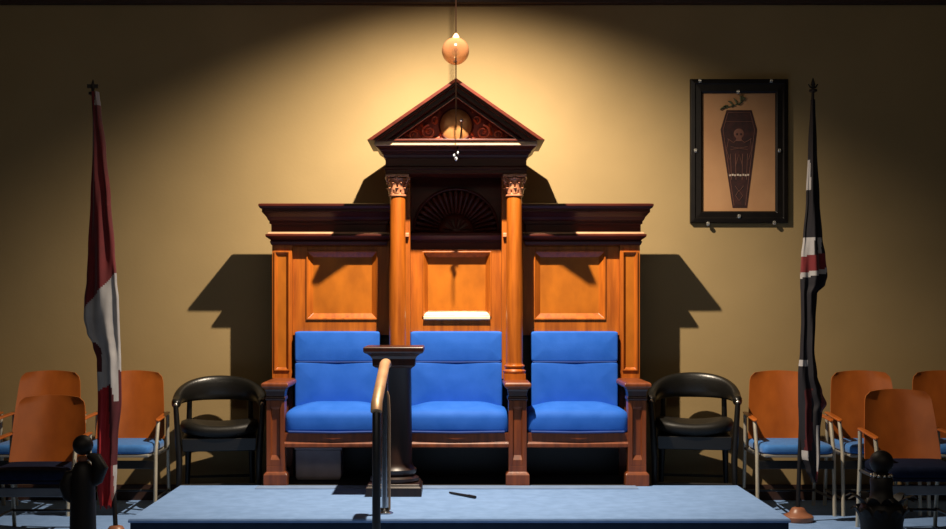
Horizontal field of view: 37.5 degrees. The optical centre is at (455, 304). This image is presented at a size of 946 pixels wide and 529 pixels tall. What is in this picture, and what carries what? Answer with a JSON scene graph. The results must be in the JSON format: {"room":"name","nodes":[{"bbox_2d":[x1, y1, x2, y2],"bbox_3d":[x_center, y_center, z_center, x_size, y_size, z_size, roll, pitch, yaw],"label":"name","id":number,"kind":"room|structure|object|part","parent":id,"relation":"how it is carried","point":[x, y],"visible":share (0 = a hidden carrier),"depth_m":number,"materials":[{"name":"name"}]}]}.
{"room":"masonic lodge room","nodes":[
{"label":"masonic lodge room","id":0,"kind":"room"},
{"bbox_2d":[0,5,945,483],"bbox_3d":[0.000,-0.680,9.165,10.400,3.900,0.150,0,0,0],"label":"wall","id":1,"kind":"structure","parent":0,"point":[211,114],"depth_m":9.09,"materials":[{"name":"paint"}]},
{"bbox_2d":[0,0,945,4],"bbox_3d":[0.000,-2.292,9.050,10.400,0.675,0.080,0,0,0],"label":"ceiling","id":2,"kind":"structure","parent":1,"relation":"attached to","point":[2,2],"depth_m":9.01,"materials":[{"name":"white paint"}]},
{"bbox_2d":[0,484,945,499],"bbox_3d":[0.000,1.220,9.080,10.400,0.100,0.020,0,0,0],"label":"baseboard","id":3,"kind":"structure","parent":1,"relation":"attached to","point":[119,495],"depth_m":9.07,"materials":[{"name":"brown wood"}]},
{"bbox_2d":[690,79,787,225],"bbox_3d":[1.842,-0.992,9.066,0.637,0.955,0.045,0,0,0],"label":"framed picture","id":4,"kind":"object","parent":1,"relation":"attached to","point":[739,127],"visible":1,"depth_m":9.07,"materials":[{"name":"paper"}]},
{"bbox_2d":[703,93,774,210],"bbox_3d":[1.840,-0.994,9.072,0.493,0.788,0.028,0,0,0],"label":"print","id":5,"kind":"object","parent":4,"relation":"attached to","point":[739,128],"depth_m":9.08,"materials":[{"name":"paper"}]},
{"bbox_2d":[0,500,945,528],"bbox_3d":[0.000,1.320,3.745,10.400,0.100,10.890,0,0,0],"label":"floor","id":6,"kind":"structure","parent":0,"point":[824,518],"depth_m":8.45,"materials":[{"name":"blue carpet"}]},
{"bbox_2d":[0,412,5,505],"bbox_3d":[-3.090,0.843,8.586,0.500,0.856,0.552,0,0,0],"label":"armchair","id":7,"kind":"object","parent":6,"relation":"on","point":[1,413],"visible":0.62,"depth_m":8.79,"materials":[{"name":"orange wood"}]},
{"bbox_2d":[0,370,86,515],"bbox_3d":[-2.565,0.843,8.586,0.500,0.856,0.552,0,0,0],"label":"armchair","id":8,"kind":"object","parent":6,"relation":"on","point":[47,382],"visible":0.2,"depth_m":8.81,"materials":[{"name":"orange wood"}]},
{"bbox_3d":[-2.565,0.960,8.377,0.450,0.050,0.015,0,0,0],"label":"rail","id":9,"kind":"part","parent":8,"relation":"part of","materials":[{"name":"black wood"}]},
{"bbox_2d":[0,440,9,453],"bbox_3d":[-2.565,0.857,8.540,0.430,0.067,0.460,0,0,0],"label":"seat cushion","id":10,"kind":"object","parent":8,"relation":"on","point":[4,446],"depth_m":8.31,"materials":[{"name":"blue fabric"}]},
{"bbox_3d":[-2.793,0.690,8.620,0.039,0.035,0.361,0,0,2],"label":"armrest","id":11,"kind":"part","parent":8,"relation":"part of","materials":[{"name":"orange wood"}]},
{"bbox_3d":[-2.787,0.981,8.812,0.022,0.582,0.078,0,0,0],"label":"leg","id":12,"kind":"part","parent":8,"relation":"part of","materials":[{"name":"beige metal"}]},
{"bbox_3d":[-2.565,0.625,8.789,0.430,0.420,0.147,0,0,0],"label":"backrest","id":13,"kind":"part","parent":8,"relation":"part of","materials":[{"name":"orange wood"}]},
{"bbox_3d":[-2.334,0.984,8.425,0.022,0.573,0.112,0,0,0],"label":"leg","id":14,"kind":"part","parent":8,"relation":"part of","materials":[{"name":"beige metal"}]},
{"bbox_2d":[0,395,91,526],"bbox_3d":[-2.305,0.893,7.726,0.500,0.757,0.552,0,0,0],"label":"armchair","id":15,"kind":"object","parent":6,"relation":"on","point":[46,427],"visible":0.79,"depth_m":7.91,"materials":[{"name":"orange wood"}]},
{"bbox_3d":[-2.533,0.740,7.760,0.039,0.035,0.361,0,0,2],"label":"armrest","id":16,"kind":"part","parent":15,"relation":"part of","materials":[{"name":"orange wood"}]},
{"bbox_3d":[-2.527,1.006,7.952,0.022,0.532,0.078,0,0,0],"label":"leg","id":17,"kind":"part","parent":15,"relation":"part of","materials":[{"name":"beige metal"}]},
{"bbox_3d":[-2.305,1.010,7.518,0.450,0.050,0.015,0,0,0],"label":"rail","id":18,"kind":"part","parent":15,"relation":"part of","materials":[{"name":"grey metal"}]},
{"bbox_2d":[0,461,76,480],"bbox_3d":[-2.305,0.907,7.680,0.430,0.067,0.460,0,0,0],"label":"seat cushion","id":19,"kind":"object","parent":15,"relation":"on","point":[14,470],"depth_m":7.47,"materials":[{"name":"blue fabric"}]},
{"bbox_3d":[-2.305,0.700,7.928,0.430,0.370,0.147,0,0,0],"label":"backrest","id":20,"kind":"part","parent":15,"relation":"part of","materials":[{"name":"orange wood"}]},
{"bbox_3d":[-2.074,1.009,7.565,0.022,0.523,0.112,0,0,0],"label":"leg","id":21,"kind":"part","parent":15,"relation":"part of","materials":[{"name":"beige metal"}]},
{"bbox_2d":[59,435,107,528],"bbox_3d":[-1.605,0.914,6.000,0.260,0.711,0.260,0,0,0],"label":"pillar","id":22,"kind":"structure","parent":6,"relation":"on","point":[77,485],"depth_m":5.97,"materials":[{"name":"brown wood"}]},
{"bbox_3d":[-1.663,0.787,6.000,0.093,0.160,0.068,0,0,0],"label":"scroll arm","id":23,"kind":"part","parent":22,"relation":"part of"},
{"bbox_3d":[-1.545,0.714,6.000,0.098,0.160,0.068,0,0,0],"label":"scroll arm","id":24,"kind":"part","parent":22,"relation":"part of"},
{"bbox_2d":[84,80,124,528],"bbox_3d":[-1.870,0.032,7.500,0.262,2.476,0.180,0,0,0],"label":"flag","id":25,"kind":"object","parent":6,"relation":"on","point":[101,297],"visible":0.97,"depth_m":7.46,"materials":[{"name":"red fabric"}]},
{"bbox_2d":[86,370,170,505],"bbox_3d":[-2.040,0.843,8.586,0.500,0.856,0.552,0,0,0],"label":"armchair","id":26,"kind":"object","parent":6,"relation":"on","point":[142,422],"visible":0.56,"depth_m":8.77,"materials":[{"name":"orange wood"}]},
{"bbox_3d":[-2.268,0.690,8.620,0.039,0.035,0.361,0,0,2],"label":"armrest","id":27,"kind":"part","parent":26,"relation":"part of","materials":[{"name":"orange wood"}]},
{"bbox_3d":[-2.262,0.981,8.812,0.022,0.582,0.078,0,0,0],"label":"leg","id":28,"kind":"part","parent":26,"relation":"part of","materials":[{"name":"beige metal"}]},
{"bbox_2d":[92,438,163,453],"bbox_3d":[-2.040,0.857,8.540,0.430,0.067,0.460,0,0,0],"label":"seat cushion","id":29,"kind":"object","parent":26,"relation":"on","point":[125,445],"depth_m":8.37,"materials":[{"name":"blue fabric"}]},
{"bbox_3d":[-2.040,0.625,8.789,0.430,0.420,0.147,0,0,0],"label":"backrest","id":30,"kind":"part","parent":26,"relation":"part of","materials":[{"name":"orange wood"}]},
{"bbox_3d":[-2.040,0.960,8.377,0.450,0.050,0.015,0,0,0],"label":"rail","id":31,"kind":"part","parent":26,"relation":"part of","materials":[{"name":"black metal"}]},
{"bbox_3d":[-1.809,0.984,8.425,0.022,0.573,0.112,0,0,0],"label":"leg","id":32,"kind":"part","parent":26,"relation":"part of","materials":[{"name":"beige metal"}]},
{"bbox_3d":[-1.812,0.690,8.620,0.039,0.035,0.361,0,0,-2],"label":"armrest","id":33,"kind":"part","parent":26,"relation":"part of","materials":[{"name":"orange wood"}]},
{"bbox_3d":[-1.813,0.905,8.592,0.018,0.018,0.385,0,0,-1],"label":"rail","id":34,"kind":"part","parent":26,"relation":"part of","materials":[{"name":"metal"}]},
{"bbox_3d":[-1.818,0.981,8.812,0.022,0.582,0.078,0,0,0],"label":"leg","id":35,"kind":"part","parent":26,"relation":"part of","materials":[{"name":"beige metal"}]},
{"bbox_2d":[171,375,266,487],"bbox_3d":[-1.483,0.861,8.746,0.580,0.821,0.515,0,0,-9],"label":"tub chair","id":36,"kind":"object","parent":6,"relation":"on","point":[199,435],"visible":0.98,"depth_m":8.61,"materials":[{"name":"black leather"}]},
{"bbox_3d":[-1.696,0.942,8.498,0.064,0.657,0.039,0,0,36],"label":"leg","id":37,"kind":"part","parent":36,"relation":"part of","materials":[{"name":"black wood"}]},
{"bbox_3d":[-1.710,0.930,8.911,0.039,0.684,0.120,0,0,-24],"label":"leg","id":38,"kind":"part","parent":36,"relation":"part of","materials":[{"name":"black wood"}]},
{"bbox_3d":[-1.480,0.766,8.730,0.484,0.098,0.484,0,0,-9],"label":"seat","id":39,"kind":"part","parent":36,"relation":"part of","materials":[{"name":"black leather"}]},
{"bbox_3d":[-1.318,0.930,8.973,0.039,0.684,0.120,0,0,6],"label":"leg","id":40,"kind":"part","parent":36,"relation":"part of","materials":[{"name":"black wood"}]},
{"bbox_3d":[-1.204,0.942,8.576,0.039,0.657,0.064,0,0,36],"label":"leg","id":41,"kind":"part","parent":36,"relation":"part of","materials":[{"name":"black wood"}]},
{"bbox_2d":[370,359,392,528],"bbox_3d":[-0.370,0.774,6.864,0.090,0.991,0.858,0,0,0],"label":"handrail","id":42,"kind":"object","parent":6,"relation":"on","point":[380,402],"visible":1,"depth_m":6.84,"materials":[{"name":"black metal"}]},
{"bbox_3d":[-0.370,0.865,6.494,0.039,0.811,0.067,0,0,0],"label":"post","id":43,"kind":"part","parent":42,"relation":"part of","materials":[{"name":"metal"}]},
{"bbox_3d":[-0.368,0.697,7.218,0.036,0.767,0.038,0,0,0],"label":"post","id":44,"kind":"part","parent":42,"relation":"part of","materials":[{"name":"silver metal"}]},
{"bbox_3d":[-0.370,1.065,7.220,0.090,0.030,0.090,0,0,0],"label":"foot plate","id":45,"kind":"part","parent":42,"relation":"part of","materials":[{"name":"silver metal"}]},
{"bbox_3d":[-0.355,0.744,7.218,0.034,0.632,0.019,0,0,0],"label":"rod","id":46,"kind":"part","parent":42,"relation":"part of","materials":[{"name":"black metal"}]},
{"bbox_2d":[262,475,649,484],"bbox_3d":[0.000,1.175,8.608,2.340,0.190,0.513,0,0,0],"label":"baseboard","id":47,"kind":"structure","parent":6,"relation":"on","point":[345,479],"depth_m":8.58,"materials":[{"name":"black wood"}]},
{"bbox_2d":[295,448,342,479],"bbox_3d":[-0.850,0.977,8.700,0.292,0.206,0.212,0,0,0],"label":"storage box","id":48,"kind":"object","parent":47,"relation":"on","point":[311,463],"visible":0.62,"depth_m":8.60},
{"bbox_3d":[-0.850,0.884,8.700,0.292,0.020,0.212,0,0,0],"label":"lid","id":49,"kind":"part","parent":48,"relation":"part of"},
{"bbox_2d":[258,79,653,485],"bbox_3d":[0.000,-0.134,8.585,2.446,2.428,0.630,0,0,0],"label":"triple throne","id":50,"kind":"object","parent":47,"relation":"on","point":[529,363],"depth_m":8.72,"materials":[{"name":"brown wood"}]},
{"bbox_3d":[-1.078,0.825,8.374,0.140,0.510,0.140,0,0,0],"label":"arm post","id":51,"kind":"part","parent":50,"relation":"part of","materials":[{"name":"brown wood"}]},
{"bbox_3d":[-1.078,0.480,8.524,0.160,0.044,0.492,0,0,0],"label":"armrest","id":52,"kind":"part","parent":50,"relation":"part of","materials":[{"name":"brown wood"}]},
{"bbox_3d":[-1.093,0.037,8.756,0.097,0.751,0.022,0,0,0],"label":"panel moulding","id":53,"kind":"part","parent":50,"relation":"part of","materials":[{"name":"brown wood"}]},
{"bbox_3d":[-1.078,0.787,8.613,0.044,0.586,0.375,0,0,0],"label":"arm panel","id":54,"kind":"part","parent":50,"relation":"part of","materials":[{"name":"brown wood"}]},
{"bbox_3d":[-1.093,0.345,8.830,0.125,1.470,0.060,0,0,0],"label":"panel","id":55,"kind":"part","parent":50,"relation":"part of","materials":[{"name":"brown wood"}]},
{"bbox_3d":[-0.797,-0.543,8.729,0.851,0.174,0.213,0,0,0],"label":"cornice","id":56,"kind":"part","parent":50,"relation":"part of","materials":[{"name":"brown wood"}]},
{"bbox_3d":[-0.797,-0.410,8.764,0.783,0.071,0.141,0,0,0],"label":"architrave","id":57,"kind":"part","parent":50,"relation":"part of","materials":[{"name":"brown wood"}]},
{"bbox_3d":[-0.726,0.810,8.354,0.632,0.090,0.042,0,0,0],"label":"seat rail","id":58,"kind":"part","parent":50,"relation":"part of","materials":[{"name":"brown wood"}]},
{"bbox_2d":[285,401,371,431],"bbox_3d":[-0.723,0.681,8.550,0.614,0.178,0.440,0,0,0],"label":"seat cushion","id":59,"kind":"object","parent":50,"relation":"on","point":[306,416],"depth_m":8.33,"materials":[{"name":"blue fabric"}]},
{"bbox_2d":[295,363,377,405],"bbox_3d":[-0.743,0.503,8.750,0.535,0.294,0.077,0,0,0],"label":"cushion","id":60,"kind":"object","parent":50,"relation":"on","point":[315,382],"depth_m":8.71,"materials":[{"name":"blue fabric"}]},
{"bbox_2d":[295,331,380,361],"bbox_3d":[-0.743,0.261,8.751,0.535,0.192,0.075,0,0,0],"label":"cushion","id":61,"kind":"object","parent":50,"relation":"on","point":[310,346],"depth_m":8.72,"materials":[{"name":"blue fabric"}]},
{"bbox_3d":[-0.725,-0.110,8.815,0.610,0.600,0.050,0,0,0],"label":"panel","id":62,"kind":"part","parent":50,"relation":"part of","materials":[{"name":"brown wood"}]},
{"bbox_3d":[-0.718,-0.125,8.799,0.451,0.436,0.038,0,0,0],"label":"panel moulding","id":63,"kind":"part","parent":50,"relation":"part of","materials":[{"name":"brown wood"}]},
{"bbox_3d":[0.000,-1.164,8.585,1.055,0.368,0.630,0,0,0],"label":"raking cornice","id":64,"kind":"part","parent":50,"relation":"part of","materials":[{"name":"brown wood"}]},
{"bbox_2d":[411,232,500,249],"bbox_3d":[0.000,-0.404,8.809,0.600,0.117,0.102,0,0,0],"label":"niche shelf","id":65,"kind":"object","parent":50,"relation":"attached to","point":[419,240],"depth_m":8.79,"materials":[{"name":"brown wood"}]},
{"bbox_3d":[0.000,-0.603,8.797,0.554,0.278,0.018,0,0,0],"label":"arch moulding","id":66,"kind":"part","parent":50,"relation":"part of","materials":[{"name":"brown wood"}]},
{"bbox_3d":[0.000,-0.090,8.815,0.600,0.520,0.050,0,0,0],"label":"panel","id":67,"kind":"part","parent":50,"relation":"part of","materials":[{"name":"brown wood"}]},
{"bbox_2d":[411,331,501,361],"bbox_3d":[0.003,0.261,8.751,0.575,0.192,0.075,0,0,0],"label":"cushion","id":68,"kind":"object","parent":50,"relation":"on","point":[440,346],"depth_m":8.72,"materials":[{"name":"blue fabric"}]},
{"bbox_3d":[0.005,-0.133,8.807,0.436,0.411,0.055,0,0,0],"label":"panel moulding","id":69,"kind":"part","parent":50,"relation":"part of","materials":[{"name":"brown wood"}]},
{"bbox_2d":[411,363,501,405],"bbox_3d":[0.003,0.503,8.750,0.575,0.294,0.077,0,0,0],"label":"cushion","id":70,"kind":"object","parent":50,"relation":"on","point":[430,382],"depth_m":8.71,"materials":[{"name":"blue fabric"}]},
{"bbox_3d":[0.005,0.069,8.800,0.418,0.050,0.069,0,0,0],"label":"sill","id":71,"kind":"part","parent":50,"relation":"part of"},
{"bbox_3d":[0.024,-0.998,8.410,0.044,0.265,0.104,0,0,29],"label":"silver bracket","id":72,"kind":"part","parent":50,"relation":"part of","materials":[{"name":"silver metal"}]},
{"bbox_3d":[0.028,-1.009,8.408,0.033,0.219,0.086,0,0,26],"label":"arm","id":73,"kind":"part","parent":50,"relation":"part of"},
{"bbox_2d":[412,401,507,432],"bbox_3d":[0.003,0.681,8.550,0.642,0.178,0.440,0,0,0],"label":"seat cushion","id":74,"kind":"object","parent":50,"relation":"on","point":[427,416],"depth_m":8.33,"materials":[{"name":"blue fabric"}]},
{"bbox_3d":[0.000,0.810,8.354,0.660,0.090,0.042,0,0,0],"label":"seat rail","id":75,"kind":"part","parent":50,"relation":"part of","materials":[{"name":"brown wood"}]},
{"bbox_3d":[0.368,0.480,8.524,0.160,0.044,0.492,0,0,0],"label":"armrest","id":76,"kind":"part","parent":50,"relation":"part of","materials":[{"name":"brown wood"}]},
{"bbox_3d":[0.368,0.825,8.374,0.140,0.510,0.140,0,0,0],"label":"arm post","id":77,"kind":"part","parent":50,"relation":"part of","materials":[{"name":"brown wood"}]},
{"bbox_3d":[0.718,-0.125,8.799,0.451,0.436,0.038,0,0,0],"label":"panel moulding","id":78,"kind":"part","parent":50,"relation":"part of","materials":[{"name":"brown wood"}]},
{"bbox_3d":[0.725,-0.110,8.815,0.610,0.600,0.050,0,0,0],"label":"panel","id":79,"kind":"part","parent":50,"relation":"part of","materials":[{"name":"brown wood"}]},
{"bbox_2d":[531,331,617,361],"bbox_3d":[0.743,0.261,8.751,0.545,0.192,0.075,0,0,0],"label":"cushion","id":80,"kind":"object","parent":50,"relation":"on","point":[546,346],"depth_m":8.72,"materials":[{"name":"blue fabric"}]},
{"bbox_2d":[531,362,617,405],"bbox_3d":[0.743,0.503,8.750,0.545,0.294,0.077,0,0,0],"label":"cushion","id":81,"kind":"object","parent":50,"relation":"on","point":[550,381],"depth_m":8.71,"materials":[{"name":"blue fabric"}]},
{"bbox_3d":[0.728,0.810,8.354,0.636,0.090,0.042,0,0,0],"label":"seat rail","id":82,"kind":"part","parent":50,"relation":"part of","materials":[{"name":"brown wood"}]},
{"bbox_2d":[527,401,627,432],"bbox_3d":[0.731,0.681,8.550,0.618,0.178,0.440,0,0,0],"label":"seat cushion","id":83,"kind":"object","parent":50,"relation":"on","point":[542,416],"depth_m":8.34,"materials":[{"name":"blue fabric"}]},
{"bbox_3d":[0.797,-0.410,8.764,0.783,0.071,0.141,0,0,0],"label":"architrave","id":84,"kind":"part","parent":50,"relation":"part of","materials":[{"name":"brown wood"}]},
{"bbox_3d":[0.797,-0.543,8.729,0.851,0.174,0.213,0,0,0],"label":"cornice","id":85,"kind":"part","parent":50,"relation":"part of","materials":[{"name":"brown wood"}]},
{"bbox_3d":[1.093,0.345,8.830,0.125,1.470,0.060,0,0,0],"label":"panel","id":86,"kind":"part","parent":50,"relation":"part of","materials":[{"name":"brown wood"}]},
{"bbox_3d":[1.082,0.787,8.613,0.044,0.586,0.375,0,0,0],"label":"arm panel","id":87,"kind":"part","parent":50,"relation":"part of","materials":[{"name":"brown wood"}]},
{"bbox_3d":[1.093,0.037,8.756,0.097,0.751,0.022,0,0,0],"label":"panel moulding","id":88,"kind":"part","parent":50,"relation":"part of","materials":[{"name":"brown wood"}]},
{"bbox_3d":[1.082,0.480,8.524,0.160,0.044,0.492,0,0,0],"label":"armrest","id":89,"kind":"part","parent":50,"relation":"part of","materials":[{"name":"brown wood"}]},
{"bbox_3d":[1.082,0.825,8.374,0.140,0.510,0.140,0,0,0],"label":"arm post","id":90,"kind":"part","parent":50,"relation":"part of","materials":[{"name":"brown wood"}]},
{"bbox_2d":[128,485,790,528],"bbox_3d":[0.018,1.175,7.700,3.355,0.190,1.300,0,0,0],"label":"raised platform","id":91,"kind":"object","parent":6,"relation":"on","point":[186,506],"visible":0.98,"depth_m":7.36,"materials":[{"name":"blue carpet"}]},
{"bbox_2d":[363,345,424,496],"bbox_3d":[-0.352,0.657,8.000,0.340,0.846,0.340,0,0,0],"label":"pedestal","id":92,"kind":"object","parent":91,"relation":"on","point":[404,481],"visible":0.73,"depth_m":7.90,"materials":[{"name":"brown wood"}]},
{"bbox_2d":[255,485,637,488],"bbox_3d":[-0.055,1.077,8.232,2.250,0.006,0.125,0,0,0],"label":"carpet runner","id":93,"kind":"object","parent":91,"relation":"on","point":[258,486],"visible":1,"depth_m":8.21,"materials":[{"name":"blue carpet"}]},
{"bbox_2d":[449,492,476,498],"bbox_3d":[0.037,1.071,7.871,0.018,0.018,0.247,0,0,-35],"label":"marker pen","id":94,"kind":"object","parent":91,"relation":"on","point":[454,493],"visible":1,"depth_m":7.84,"materials":[{"name":"black plastic"}]},
{"bbox_2d":[647,372,741,485],"bbox_3d":[1.493,0.851,8.746,0.580,0.841,0.515,0,0,9],"label":"tub chair","id":95,"kind":"object","parent":6,"relation":"on","point":[677,433],"visible":0.98,"depth_m":8.59,"materials":[{"name":"black leather"}]},
{"bbox_3d":[1.214,0.934,8.576,0.039,0.673,0.064,0,0,-36],"label":"leg","id":96,"kind":"part","parent":95,"relation":"part of","materials":[{"name":"black wood"}]},
{"bbox_3d":[1.328,0.921,8.973,0.039,0.701,0.120,0,0,-6],"label":"leg","id":97,"kind":"part","parent":95,"relation":"part of","materials":[{"name":"black wood"}]},
{"bbox_3d":[1.490,0.753,8.730,0.484,0.100,0.484,0,0,9],"label":"seat","id":98,"kind":"part","parent":95,"relation":"part of","materials":[{"name":"black leather"}]},
{"bbox_3d":[1.720,0.921,8.911,0.039,0.701,0.120,0,0,24],"label":"leg","id":99,"kind":"part","parent":95,"relation":"part of","materials":[{"name":"black wood"}]},
{"bbox_3d":[1.706,0.934,8.498,0.064,0.673,0.039,0,0,-36],"label":"leg","id":100,"kind":"part","parent":95,"relation":"part of","materials":[{"name":"black wood"}]},
{"bbox_2d":[742,370,836,515],"bbox_3d":[2.045,0.843,8.586,0.500,0.856,0.552,0,0,0],"label":"armchair","id":101,"kind":"object","parent":6,"relation":"on","point":[772,414],"visible":0.75,"depth_m":8.76,"materials":[{"name":"orange wood"}]},
{"bbox_3d":[1.823,0.981,8.812,0.022,0.582,0.078,0,0,0],"label":"leg","id":102,"kind":"part","parent":101,"relation":"part of","materials":[{"name":"beige metal"}]},
{"bbox_3d":[1.819,0.905,8.592,0.018,0.018,0.385,0,0,1],"label":"rail","id":103,"kind":"part","parent":101,"relation":"part of","materials":[{"name":"metal"}]},
{"bbox_3d":[1.817,0.690,8.620,0.039,0.035,0.361,0,0,2],"label":"armrest","id":104,"kind":"part","parent":101,"relation":"part of","materials":[{"name":"orange wood"}]},
{"bbox_3d":[1.814,0.984,8.425,0.022,0.573,0.112,0,0,0],"label":"leg","id":105,"kind":"part","parent":101,"relation":"part of","materials":[{"name":"beige metal"}]},
{"bbox_3d":[2.045,0.625,8.789,0.430,0.420,0.147,0,0,0],"label":"backrest","id":106,"kind":"part","parent":101,"relation":"part of","materials":[{"name":"orange wood"}]},
{"bbox_2d":[749,438,832,453],"bbox_3d":[2.045,0.857,8.540,0.430,0.067,0.460,0,0,0],"label":"seat cushion","id":107,"kind":"object","parent":101,"relation":"on","point":[756,445],"depth_m":8.35,"materials":[{"name":"blue fabric"}]},
{"bbox_3d":[2.045,0.960,8.377,0.450,0.050,0.015,0,0,0],"label":"rail","id":108,"kind":"part","parent":101,"relation":"part of","materials":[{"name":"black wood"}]},
{"bbox_3d":[2.267,0.981,8.812,0.022,0.582,0.078,0,0,0],"label":"leg","id":109,"kind":"part","parent":101,"relation":"part of","materials":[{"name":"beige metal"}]},
{"bbox_3d":[2.273,0.690,8.620,0.039,0.035,0.361,0,0,-2],"label":"armrest","id":110,"kind":"part","parent":101,"relation":"part of","materials":[{"name":"orange wood"}]},
{"bbox_3d":[2.276,0.984,8.425,0.022,0.573,0.112,0,0,0],"label":"leg","id":111,"kind":"part","parent":101,"relation":"part of","materials":[{"name":"beige metal"}]},
{"bbox_2d":[783,78,827,523],"bbox_3d":[2.047,-0.032,8.180,0.259,2.604,0.180,0,0,0],"label":"flag","id":112,"kind":"object","parent":6,"relation":"on","point":[812,402],"visible":0.99,"depth_m":8.14,"materials":[{"name":"black fabric"}]},
{"bbox_2d":[823,370,921,515],"bbox_3d":[2.560,0.843,8.586,0.500,0.856,0.552,0,0,0],"label":"armchair","id":113,"kind":"object","parent":6,"relation":"on","point":[849,389],"visible":0.48,"depth_m":8.79,"materials":[{"name":"orange wood"}]},
{"bbox_3d":[2.338,0.981,8.812,0.022,0.582,0.078,0,0,0],"label":"leg","id":114,"kind":"part","parent":113,"relation":"part of","materials":[{"name":"beige metal"}]},
{"bbox_3d":[2.332,0.690,8.620,0.039,0.035,0.361,0,0,2],"label":"armrest","id":115,"kind":"part","parent":113,"relation":"part of","materials":[{"name":"orange wood"}]},
{"bbox_3d":[2.329,0.984,8.425,0.022,0.573,0.112,0,0,0],"label":"leg","id":116,"kind":"part","parent":113,"relation":"part of","materials":[{"name":"beige metal"}]},
{"bbox_2d":[834,438,863,453],"bbox_3d":[2.560,0.857,8.540,0.430,0.067,0.460,0,0,0],"label":"seat cushion","id":117,"kind":"object","parent":113,"relation":"on","point":[842,445],"depth_m":8.41,"materials":[{"name":"blue fabric"}]},
{"bbox_3d":[2.560,0.960,8.377,0.450,0.050,0.015,0,0,0],"label":"rail","id":118,"kind":"part","parent":113,"relation":"part of","materials":[{"name":"black metal"}]},
{"bbox_3d":[2.560,0.625,8.789,0.430,0.420,0.147,0,0,0],"label":"backrest","id":119,"kind":"part","parent":113,"relation":"part of","materials":[{"name":"orange wood"}]},
{"bbox_3d":[2.791,0.984,8.425,0.022,0.573,0.112,0,0,0],"label":"leg","id":120,"kind":"part","parent":113,"relation":"part of","materials":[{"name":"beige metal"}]},
{"bbox_2d":[845,450,918,528],"bbox_3d":[1.832,0.948,5.996,0.311,0.645,0.308,0,0,0],"label":"pillar","id":121,"kind":"structure","parent":6,"relation":"on","point":[879,509],"depth_m":5.95,"materials":[{"name":"metal"}]},
{"bbox_2d":[855,389,945,526],"bbox_3d":[2.520,0.876,7.726,0.500,0.791,0.552,0,0,0],"label":"armchair","id":122,"kind":"object","parent":6,"relation":"on","point":[901,423],"visible":0.81,"depth_m":7.91,"materials":[{"name":"orange wood"}]},
{"bbox_3d":[2.298,0.994,7.952,0.022,0.556,0.078,0,0,0],"label":"leg","id":123,"kind":"part","parent":122,"relation":"part of","materials":[{"name":"beige metal"}]},
{"bbox_3d":[2.293,0.941,7.732,0.018,0.019,0.385,0,0,1],"label":"rail","id":124,"kind":"part","parent":122,"relation":"part of","materials":[{"name":"metal"}]},
{"bbox_3d":[2.292,0.716,7.760,0.039,0.037,0.361,0,0,2],"label":"armrest","id":125,"kind":"part","parent":122,"relation":"part of","materials":[{"name":"orange wood"}]},
{"bbox_3d":[2.289,0.998,7.565,0.022,0.546,0.112,0,0,0],"label":"leg","id":126,"kind":"part","parent":122,"relation":"part of","materials":[{"name":"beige metal"}]},
{"bbox_3d":[2.520,0.674,7.928,0.430,0.387,0.147,0,0,0],"label":"backrest","id":127,"kind":"part","parent":122,"relation":"part of","materials":[{"name":"orange wood"}]},
{"bbox_2d":[865,458,945,477],"bbox_3d":[2.520,0.890,7.680,0.430,0.070,0.460,0,0,0],"label":"seat cushion","id":128,"kind":"object","parent":122,"relation":"on","point":[902,467],"depth_m":7.46,"materials":[{"name":"blue fabric"}]},
{"bbox_3d":[2.520,0.998,7.518,0.450,0.052,0.015,0,0,0],"label":"rail","id":129,"kind":"part","parent":122,"relation":"part of","materials":[{"name":"grey metal"}]},
{"bbox_3d":[2.742,0.994,7.952,0.022,0.556,0.078,0,0,0],"label":"leg","id":130,"kind":"part","parent":122,"relation":"part of","materials":[{"name":"beige metal"}]},
{"bbox_3d":[2.748,0.716,7.760,0.039,0.037,0.361,0,0,-2],"label":"armrest","id":131,"kind":"part","parent":122,"relation":"part of","materials":[{"name":"orange wood"}]},
{"bbox_2d":[904,370,945,515],"bbox_3d":[3.075,0.843,8.586,0.500,0.856,0.552,0,0,0],"label":"armchair","id":132,"kind":"object","parent":6,"relation":"on","point":[933,382],"visible":0.3,"depth_m":8.81,"materials":[{"name":"orange wood"}]},
{"bbox_3d":[2.853,0.981,8.812,0.022,0.582,0.078,0,0,0],"label":"leg","id":133,"kind":"part","parent":132,"relation":"part of","materials":[{"name":"beige metal"}]},
{"bbox_3d":[2.844,0.984,8.425,0.022,0.573,0.112,0,0,0],"label":"leg","id":134,"kind":"part","parent":132,"relation":"part of","materials":[{"name":"beige metal"}]},
{"bbox_3d":[3.075,0.625,8.789,0.430,0.420,0.147,0,0,0],"label":"backrest","id":135,"kind":"part","parent":132,"relation":"part of","materials":[{"name":"orange wood"}]},
{"bbox_2d":[940,438,945,453],"bbox_3d":[3.075,0.857,8.540,0.430,0.067,0.460,0,0,0],"label":"seat cushion","id":136,"kind":"object","parent":132,"relation":"on","point":[942,440],"depth_m":8.32,"materials":[{"name":"blue fabric"}]},
{"bbox_3d":[0.000,-2.680,3.875,10.400,0.100,11.150,0,0,0],"label":"ceiling","id":137,"kind":"structure","parent":0,"visible":0},
{"bbox_2d":[442,0,468,129],"bbox_3d":[-0.003,-1.830,8.210,0.162,1.600,0.162,0,0,0],"label":"pendant lamp","id":138,"kind":"object","parent":137,"relation":"hanging from","point":[455,36],"visible":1,"depth_m":8.21,"materials":[{"name":"orange glass"}]},
{"bbox_3d":[-0.003,-1.495,8.210,0.162,0.162,0.162,0,0,0],"label":"globe","id":139,"kind":"part","parent":138,"relation":"part of","materials":[{"name":"orange glass"}]},
{"bbox_3d":[0.000,-1.830,8.210,0.006,1.600,0.006,0,0,-23],"label":"cord","id":140,"kind":"part","parent":138,"relation":"part of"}
]}

